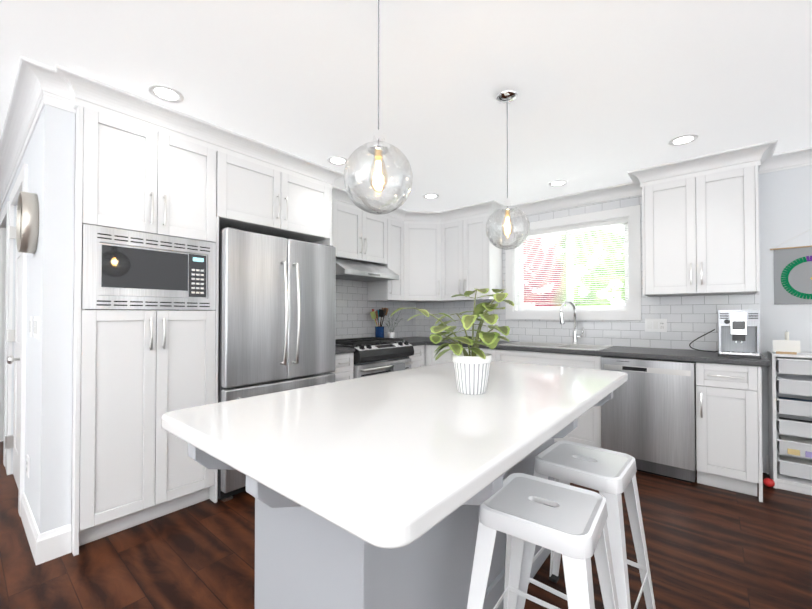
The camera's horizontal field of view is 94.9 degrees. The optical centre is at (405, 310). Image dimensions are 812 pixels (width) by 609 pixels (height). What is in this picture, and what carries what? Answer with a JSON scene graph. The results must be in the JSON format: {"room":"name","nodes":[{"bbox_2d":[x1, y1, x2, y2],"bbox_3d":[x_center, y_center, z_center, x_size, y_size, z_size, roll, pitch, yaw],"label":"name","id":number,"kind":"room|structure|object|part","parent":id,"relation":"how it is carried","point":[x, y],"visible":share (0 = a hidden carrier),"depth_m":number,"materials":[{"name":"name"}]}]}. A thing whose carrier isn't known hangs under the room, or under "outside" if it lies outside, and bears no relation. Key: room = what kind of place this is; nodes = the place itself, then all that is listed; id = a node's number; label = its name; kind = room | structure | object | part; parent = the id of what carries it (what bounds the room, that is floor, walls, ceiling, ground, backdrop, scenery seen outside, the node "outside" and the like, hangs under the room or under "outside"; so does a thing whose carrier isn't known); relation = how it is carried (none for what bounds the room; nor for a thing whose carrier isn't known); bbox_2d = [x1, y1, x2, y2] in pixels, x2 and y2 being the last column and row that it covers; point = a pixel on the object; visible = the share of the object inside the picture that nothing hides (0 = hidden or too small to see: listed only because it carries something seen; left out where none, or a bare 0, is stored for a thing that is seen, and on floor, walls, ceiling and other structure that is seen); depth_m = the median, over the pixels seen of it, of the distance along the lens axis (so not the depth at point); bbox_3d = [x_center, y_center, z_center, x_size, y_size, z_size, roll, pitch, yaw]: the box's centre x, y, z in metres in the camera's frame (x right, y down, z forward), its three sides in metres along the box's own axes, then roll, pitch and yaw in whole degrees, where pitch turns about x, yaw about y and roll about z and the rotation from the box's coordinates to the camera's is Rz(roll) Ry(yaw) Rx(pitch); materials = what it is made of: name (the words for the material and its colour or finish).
{"room":"kitchen","nodes":[
{"label":"kitchen","id":0,"kind":"room"},
{"bbox_2d":[0,104,74,533],"bbox_3d":[-3.217,0.046,3.091,3.815,2.400,0.113,-1,-1,40],"label":"wall","id":1,"kind":"structure","parent":0,"point":[48,158],"depth_m":1.86,"materials":[{"name":"white paint"}]},
{"bbox_2d":[0,163,27,515],"bbox_3d":[-3.107,0.181,2.952,2.130,2.125,0.184,-1,-1,40],"label":"door frame","id":2,"kind":"structure","parent":1,"relation":"attached to","point":[15,441],"depth_m":2.80,"materials":[{"name":"white wood"}]},
{"bbox_2d":[16,191,38,253],"bbox_3d":[-2.047,-0.472,2.013,0.324,0.324,0.060,-1,-1,40],"label":"wall sconce","id":3,"kind":"object","parent":1,"relation":"attached to","point":[27,225],"visible":1,"depth_m":1.93,"materials":[{"name":"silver metal"}]},
{"bbox_2d":[27,455,29,477],"bbox_3d":[-2.150,0.887,2.117,0.070,0.115,0.007,-1,-1,40],"label":"outlet","id":4,"kind":"object","parent":1,"relation":"attached to","point":[28,458],"visible":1,"depth_m":2.10,"materials":[{"name":"white plastic"}]},
{"bbox_2d":[21,492,43,564],"bbox_3d":[-2.040,1.163,2.018,0.680,0.140,0.015,-1,-1,40],"label":"baseboard","id":5,"kind":"structure","parent":1,"relation":"attached to","point":[35,539],"depth_m":1.91,"materials":[{"name":"white wood"}]},
{"bbox_2d":[30,316,38,338],"bbox_3d":[-1.930,0.090,1.943,0.162,0.115,0.007,-1,-1,40],"label":"light switch","id":6,"kind":"object","parent":1,"relation":"attached to","point":[36,327],"visible":1,"depth_m":1.89,"materials":[{"name":"white plastic"}]},
{"bbox_2d":[74,105,174,247],"bbox_3d":[-1.764,-0.740,2.251,0.624,0.600,0.390,-1,-1,40],"label":"upper cabinet","id":7,"kind":"object","parent":1,"relation":"attached to","point":[125,170],"depth_m":2.03,"materials":[{"name":"white wood"}]},
{"bbox_2d":[150,137,230,253],"bbox_3d":[-1.571,-0.737,2.484,0.624,0.600,0.454,-1,-1,40],"label":"upper cabinet","id":8,"kind":"object","parent":1,"relation":"attached to","point":[201,187],"depth_m":2.34,"materials":[{"name":"white wood"}]},
{"bbox_2d":[231,155,290,236],"bbox_3d":[-1.299,-0.818,2.812,0.624,0.430,0.523,-1,-1,40],"label":"upper cabinet","id":9,"kind":"object","parent":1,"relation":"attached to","point":[260,195],"depth_m":2.66,"materials":[{"name":"white wood"}]},
{"bbox_2d":[279,175,330,243],"bbox_3d":[-1.042,-0.815,3.122,0.624,0.430,0.520,-1,-1,40],"label":"upper cabinet","id":10,"kind":"object","parent":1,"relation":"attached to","point":[310,201],"depth_m":2.99,"materials":[{"name":"white wood"}]},
{"bbox_2d":[0,56,811,223],"bbox_3d":[-0.324,-1.081,2.962,8.450,0.150,3.773,-1,-1,40],"label":"crown molding","id":11,"kind":"structure","parent":1,"relation":"attached to","point":[37,86],"depth_m":2.62,"materials":[{"name":"white wood"}]},
{"bbox_2d":[319,201,338,256],"bbox_3d":[-0.876,-0.770,3.560,0.319,0.510,0.294,-1,-1,40],"label":"upper cabinet","id":12,"kind":"object","parent":0,"relation":"attached to","point":[334,242],"depth_m":3.55,"materials":[{"name":"white wood"}]},
{"bbox_2d":[336,204,366,261],"bbox_3d":[-0.677,-0.767,3.799,0.319,0.510,0.447,-1,-1,40],"label":"upper cabinet","id":13,"kind":"object","parent":0,"relation":"attached to","point":[352,222],"depth_m":3.73,"materials":[{"name":"white wood"}]},
{"bbox_2d":[363,213,382,264],"bbox_3d":[-0.468,-0.764,4.052,0.319,0.510,0.447,-1,-1,40],"label":"upper cabinet","id":14,"kind":"object","parent":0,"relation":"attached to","point":[374,222],"depth_m":3.98,"materials":[{"name":"white wood"}]},
{"bbox_2d":[367,217,402,300],"bbox_3d":[-0.223,-0.564,4.315,0.357,0.903,0.394,-1,-1,40],"label":"upper cabinet","id":15,"kind":"object","parent":0,"relation":"attached to","point":[390,290],"depth_m":4.22,"materials":[{"name":"white wood"}]},
{"bbox_2d":[336,258,398,281],"bbox_3d":[-0.505,-0.416,3.865,0.496,0.175,0.767,-1,-1,40],"label":"range hood","id":16,"kind":"object","parent":15,"relation":"attached to","point":[349,270],"visible":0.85,"depth_m":3.75,"materials":[{"name":"silver metal"}]},
{"bbox_2d":[0,441,811,608],"bbox_3d":[-1.354,1.254,1.694,8.750,0.050,7.300,-1,-1,40],"label":"floor","id":17,"kind":"structure","parent":0,"point":[709,547],"depth_m":1.84,"materials":[{"name":"brown wood"}]},
{"bbox_2d":[71,305,170,555],"bbox_3d":[-1.764,0.618,2.235,0.624,1.236,0.390,-1,-1,40],"label":"base cabinet","id":18,"kind":"object","parent":17,"relation":"on","point":[137,373],"depth_m":2.02,"materials":[{"name":"white wood"}]},
{"bbox_2d":[171,309,218,512],"bbox_3d":[-1.591,0.620,2.444,0.624,1.236,0.391,-1,-1,40],"label":"base cabinet","id":19,"kind":"object","parent":17,"relation":"on","point":[194,333],"depth_m":2.30,"materials":[{"name":"white wood"}]},
{"bbox_2d":[81,224,215,309],"bbox_3d":[-1.648,-0.218,2.325,0.553,0.434,0.656,-1,-1,40],"label":"microwave","id":20,"kind":"object","parent":19,"relation":"in","point":[121,275],"visible":0.98,"depth_m":2.11,"materials":[{"name":"silver metal"}]},
{"bbox_2d":[217,227,335,501],"bbox_3d":[-1.093,0.357,2.900,0.764,1.772,0.894,-1,-1,40],"label":"fridge","id":21,"kind":"object","parent":17,"relation":"on","point":[277,313],"visible":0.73,"depth_m":2.60,"materials":[{"name":"silver metal"}]},
{"bbox_2d":[331,353,353,381],"bbox_3d":[-0.784,0.812,3.413,0.624,0.875,0.251,-1,-1,40],"label":"base cabinet","id":22,"kind":"object","parent":17,"relation":"on","point":[344,362],"depth_m":3.23,"materials":[{"name":"white wood"}]},
{"bbox_2d":[335,346,354,352],"bbox_3d":[-0.775,0.353,3.412,0.646,0.038,0.249,-1,-1,40],"label":"countertop","id":23,"kind":"structure","parent":22,"relation":"on","point":[338,349],"depth_m":3.23,"materials":[{"name":"grey stone"}]},
{"bbox_2d":[335,337,413,378],"bbox_3d":[-0.404,0.776,3.767,0.712,0.955,0.763,-1,-1,40],"label":"stove","id":24,"kind":"object","parent":17,"relation":"on","point":[375,355],"visible":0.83,"depth_m":3.55,"materials":[{"name":"silver metal"}]},
{"bbox_2d":[188,397,612,608],"bbox_3d":[0.185,0.782,1.443,0.836,0.889,1.661,-1,-1,40],"label":"kitchen island","id":25,"kind":"object","parent":17,"relation":"on","point":[300,563],"depth_m":1.10,"materials":[{"name":"grey"}]},
{"bbox_2d":[161,361,627,564],"bbox_3d":[0.188,0.316,1.432,0.899,0.040,1.722,-1,-1,40],"label":"island countertop","id":26,"kind":"structure","parent":25,"relation":"on","point":[384,462],"depth_m":0.88,"materials":[{"name":"white stone"}]},
{"bbox_2d":[390,288,513,394],"bbox_3d":[0.196,0.107,1.362,0.386,0.375,0.358,-1,-1,40],"label":"potted plant","id":27,"kind":"object","parent":26,"relation":"on","point":[472,367],"visible":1,"depth_m":1.31,"materials":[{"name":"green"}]},
{"bbox_2d":[408,345,426,367],"bbox_3d":[-0.125,0.822,4.208,0.624,0.875,0.256,-1,-1,40],"label":"base cabinet","id":28,"kind":"object","parent":17,"relation":"on","point":[419,359],"depth_m":4.05,"materials":[{"name":"white wood"}]},
{"bbox_2d":[427,345,462,365],"bbox_3d":[0.594,0.822,4.218,0.509,0.875,0.623,-1,-1,40],"label":"base cabinet","id":29,"kind":"object","parent":17,"relation":"on","point":[446,357],"depth_m":4.04,"materials":[{"name":"white wood"}]},
{"bbox_2d":[401,341,426,344],"bbox_3d":[-0.115,0.362,4.208,0.646,0.038,0.261,-1,-1,40],"label":"countertop","id":30,"kind":"structure","parent":29,"relation":"on","point":[410,342],"depth_m":4.04,"materials":[{"name":"grey stone"}]},
{"bbox_2d":[370,308,387,337],"bbox_3d":[-0.304,0.156,4.269,0.190,0.376,0.201,-1,-1,40],"label":"utensil crock","id":31,"kind":"object","parent":30,"relation":"on","point":[377,314],"visible":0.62,"depth_m":4.23,"materials":[{"name":"blue ceramic"}]},
{"bbox_2d":[465,345,526,363],"bbox_3d":[0.904,0.819,3.960,0.536,0.875,0.623,-1,-1,40],"label":"base cabinet","id":32,"kind":"object","parent":17,"relation":"on","point":[509,353],"depth_m":3.50,"materials":[{"name":"white wood"}]},
{"bbox_2d":[399,337,518,348],"bbox_3d":[0.503,0.363,4.284,1.499,0.038,0.645,-1,-1,40],"label":"countertop","id":33,"kind":"structure","parent":32,"relation":"on","point":[429,342],"depth_m":4.07,"materials":[{"name":"grey stone"}]},
{"bbox_2d":[386,309,402,337],"bbox_3d":[-0.134,0.167,4.374,0.245,0.356,0.218,-1,-1,40],"label":"plant","id":34,"kind":"object","parent":33,"relation":"on","point":[391,334],"visible":0.92,"depth_m":4.36,"materials":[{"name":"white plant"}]},
{"bbox_2d":[499,301,612,350],"bbox_3d":[1.408,0.213,3.530,0.890,0.610,0.495,-1,-1,40],"label":"sink","id":35,"kind":"object","parent":33,"relation":"in","point":[575,344],"visible":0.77,"depth_m":3.59,"materials":[{"name":"silver metal"}]},
{"bbox_2d":[467,473,618,608],"bbox_3d":[0.409,0.892,1.105,0.414,0.660,0.414,-1,-1,37],"label":"stool","id":36,"kind":"object","parent":17,"relation":"on","point":[570,525],"visible":0.98,"depth_m":1.06,"materials":[{"name":"white metal"}]},
{"bbox_2d":[554,406,601,447],"bbox_3d":[1.419,0.951,3.531,0.920,0.600,0.623,-1,-1,40],"label":"base cabinet","id":37,"kind":"object","parent":17,"relation":"on","point":[588,430],"depth_m":3.06,"materials":[{"name":"white wood"}]},
{"bbox_2d":[516,440,655,608],"bbox_3d":[0.691,0.896,1.437,0.428,0.660,0.428,-1,-1,40],"label":"stool","id":38,"kind":"object","parent":17,"relation":"on","point":[609,476],"visible":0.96,"depth_m":1.40,"materials":[{"name":"white metal"}]},
{"bbox_2d":[601,356,695,482],"bbox_3d":[1.987,0.811,3.028,0.590,0.868,0.628,-1,-1,40],"label":"dishwasher","id":39,"kind":"object","parent":17,"relation":"on","point":[648,416],"visible":0.71,"depth_m":2.76,"materials":[{"name":"silver metal"}]},
{"bbox_2d":[691,361,762,501],"bbox_3d":[2.365,0.805,2.748,0.337,0.875,0.623,-1,-1,40],"label":"base cabinet","id":40,"kind":"object","parent":17,"relation":"on","point":[728,397],"depth_m":2.51,"materials":[{"name":"white wood"}]},
{"bbox_2d":[595,346,769,366],"bbox_3d":[2.131,0.347,2.933,1.013,0.038,0.645,-1,-1,40],"label":"countertop","id":41,"kind":"structure","parent":40,"relation":"on","point":[708,358],"depth_m":2.75,"materials":[{"name":"grey stone"}]},
{"bbox_2d":[689,310,760,358],"bbox_3d":[2.356,0.164,2.786,0.398,0.325,0.528,-1,-1,40],"label":"coffee machine","id":42,"kind":"object","parent":41,"relation":"on","point":[738,333],"visible":1,"depth_m":2.56,"materials":[{"name":"white plastic"}]},
{"bbox_3d":[2.393,0.240,2.988,0.195,0.177,0.168,-1,-1,40],"label":"cord","id":43,"kind":"part","parent":42,"relation":"part of","materials":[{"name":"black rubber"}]},
{"bbox_2d":[763,478,774,486],"bbox_3d":[2.548,1.210,2.614,0.060,0.060,0.060,-1,-1,40],"label":"ball","id":44,"kind":"object","parent":17,"relation":"on","point":[768,482],"visible":1,"depth_m":2.60,"materials":[{"name":"red plastic"}]},
{"bbox_2d":[767,351,811,495],"bbox_3d":[2.834,0.772,2.569,0.460,0.935,0.306,-1,-1,40],"label":"storage unit","id":45,"kind":"object","parent":17,"relation":"on","point":[790,417],"visible":1,"depth_m":2.58,"materials":[{"name":"white plastic"}]},
{"bbox_2d":[785,332,788,339],"bbox_3d":[2.745,0.226,2.683,0.064,0.157,0.064,-1,-1,40],"label":"candle","id":46,"kind":"object","parent":45,"relation":"on","point":[786,335],"visible":0.19,"depth_m":2.68,"materials":[{"name":"white wax"}]},
{"bbox_2d":[773,340,800,354],"bbox_3d":[2.643,0.257,2.587,0.135,0.094,0.032,-1,-1,40],"label":"card stand","id":47,"kind":"object","parent":45,"relation":"on","point":[786,347],"visible":1,"depth_m":2.59,"materials":[{"name":"beige wood"}]},
{"bbox_2d":[0,0,811,211],"bbox_3d":[-1.354,-1.211,1.722,8.750,0.080,7.300,-1,-1,40],"label":"ceiling","id":48,"kind":"structure","parent":0,"point":[611,92],"depth_m":1.85,"materials":[{"name":"white paint"}]},
{"bbox_2d":[148,84,183,102],"bbox_3d":[-1.291,-1.168,2.008,0.164,0.015,0.164,-1,-1,40],"label":"recessed light","id":49,"kind":"object","parent":48,"relation":"in","point":[166,93],"visible":1,"depth_m":2.00,"materials":[{"name":"white plastic"}]},
{"bbox_2d":[327,156,346,165],"bbox_3d":[-0.528,-1.158,2.882,0.164,0.015,0.164,-1,-1,40],"label":"recessed light","id":50,"kind":"object","parent":48,"relation":"in","point":[336,160],"visible":0.92,"depth_m":2.87,"materials":[{"name":"white plastic"}]},
{"bbox_2d":[343,0,412,214],"bbox_3d":[-0.091,-0.749,1.241,0.230,0.854,0.230,-1,-1,40],"label":"pendant light","id":51,"kind":"object","parent":48,"relation":"hanging from","point":[377,146],"visible":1,"depth_m":1.22,"materials":[{"name":"clear glass"}]},
{"bbox_2d":[423,193,438,198],"bbox_3d":[0.252,-1.148,3.742,0.164,0.015,0.164,-1,-1,40],"label":"recessed light","id":52,"kind":"object","parent":48,"relation":"in","point":[431,196],"visible":1,"depth_m":3.75,"materials":[{"name":"white plastic"}]},
{"bbox_2d":[486,88,529,249],"bbox_3d":[0.547,-0.747,2.011,0.230,0.840,0.230,-1,-1,40],"label":"pendant light","id":53,"kind":"object","parent":48,"relation":"hanging from","point":[507,96],"visible":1,"depth_m":1.99,"materials":[{"name":"clear glass"}]},
{"bbox_2d":[548,180,567,186],"bbox_3d":[1.379,-1.152,3.378,0.164,0.015,0.164,-1,-1,40],"label":"recessed light","id":54,"kind":"object","parent":48,"relation":"in","point":[558,183],"visible":1,"depth_m":3.38,"materials":[{"name":"white plastic"}]},
{"bbox_2d":[669,134,698,145],"bbox_3d":[1.891,-1.162,2.538,0.164,0.015,0.164,-1,-1,40],"label":"recessed light","id":55,"kind":"object","parent":48,"relation":"in","point":[683,140],"visible":1,"depth_m":2.54,"materials":[{"name":"white"}]},
{"bbox_2d":[416,165,811,472],"bbox_3d":[0.929,0.062,4.459,8.750,2.400,0.150,-1,-1,40],"label":"wall","id":56,"kind":"structure","parent":0,"point":[785,205],"depth_m":2.81,"materials":[{"name":"white paint"}]},
{"bbox_2d":[399,223,442,301],"bbox_3d":[0.176,-0.561,4.545,0.678,0.903,0.678,-1,-1,40],"label":"upper cabinet","id":57,"kind":"object","parent":56,"relation":"attached to","point":[422,243],"depth_m":4.36,"materials":[{"name":"white wood"}]},
{"bbox_2d":[443,219,466,300],"bbox_3d":[0.618,-0.563,4.387,0.410,0.903,0.356,-1,-1,40],"label":"upper cabinet","id":58,"kind":"object","parent":56,"relation":"attached to","point":[454,233],"depth_m":4.26,"materials":[{"name":"white wood"}]},
{"bbox_2d":[467,215,502,300],"bbox_3d":[0.845,-0.565,4.224,0.385,0.903,0.318,-1,-1,40],"label":"upper cabinet","id":59,"kind":"object","parent":56,"relation":"attached to","point":[484,260],"depth_m":4.08,"materials":[{"name":"white wood"}]},
{"bbox_2d":[505,205,640,319],"bbox_3d":[1.665,-0.425,3.828,1.295,1.042,0.159,-1,-1,40],"label":"window","id":60,"kind":"structure","parent":56,"relation":"in","point":[627,218],"depth_m":3.74,"materials":[{"name":"white"}]},
{"bbox_2d":[416,195,759,350],"bbox_3d":[1.430,-0.357,3.948,3.366,1.395,0.004,-1,-1,40],"label":"wall tile","id":61,"kind":"structure","parent":56,"relation":"attached to","point":[690,318],"depth_m":3.48,"materials":[{"name":"white tile"}]},
{"bbox_2d":[645,319,666,331],"bbox_3d":[2.206,0.132,3.290,0.162,0.115,0.008,-1,-1,40],"label":"outlet","id":62,"kind":"object","parent":61,"relation":"attached to","point":[655,325],"visible":1,"depth_m":3.29,"materials":[{"name":"white plastic"}]},
{"bbox_2d":[642,175,710,295],"bbox_3d":[2.221,-0.579,3.081,0.412,0.903,0.318,-1,-1,40],"label":"upper cabinet","id":63,"kind":"object","parent":56,"relation":"attached to","point":[674,213],"depth_m":2.95,"materials":[{"name":"white wood"}]},
{"bbox_2d":[707,165,759,294],"bbox_3d":[2.447,-0.581,2.894,0.412,0.903,0.318,-1,-1,40],"label":"upper cabinet","id":64,"kind":"object","parent":56,"relation":"attached to","point":[733,267],"depth_m":2.73,"materials":[{"name":"white wood"}]},
{"bbox_2d":[766,455,768,473],"bbox_3d":[3.435,1.166,2.259,1.800,0.140,0.015,-1,-1,40],"label":"baseboard","id":65,"kind":"structure","parent":56,"relation":"attached to","point":[767,456],"depth_m":2.82,"materials":[{"name":"white"}]},
{"bbox_2d":[770,230,811,304],"bbox_3d":[2.928,-0.315,2.697,0.418,0.542,0.011,-1,-1,40],"label":"wall hanging","id":66,"kind":"object","parent":56,"relation":"attached to","point":[792,275],"depth_m":2.75,"materials":[{"name":"white paper"}]},
{"bbox_3d":[-1.054,0.053,3.689,0.120,2.400,3.568,-1,-1,40],"label":"wall","id":67,"kind":"structure","parent":0,"visible":0},
{"bbox_2d":[335,279,415,338],"bbox_3d":[-0.488,-0.098,4.276,0.004,0.885,1.936,-1,-1,40],"label":"wall tiles","id":68,"kind":"structure","parent":67,"relation":"attached to","point":[354,308],"depth_m":4.26,"materials":[{"name":"white tile"}]},
{"label":"outside","id":69,"kind":"structure","parent":0,"visible":0},
{"bbox_2d":[523,227,624,305],"bbox_3d":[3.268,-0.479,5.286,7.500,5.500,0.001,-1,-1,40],"label":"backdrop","id":70,"kind":"structure","parent":69,"point":[561,292],"depth_m":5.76,"materials":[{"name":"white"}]}
]}

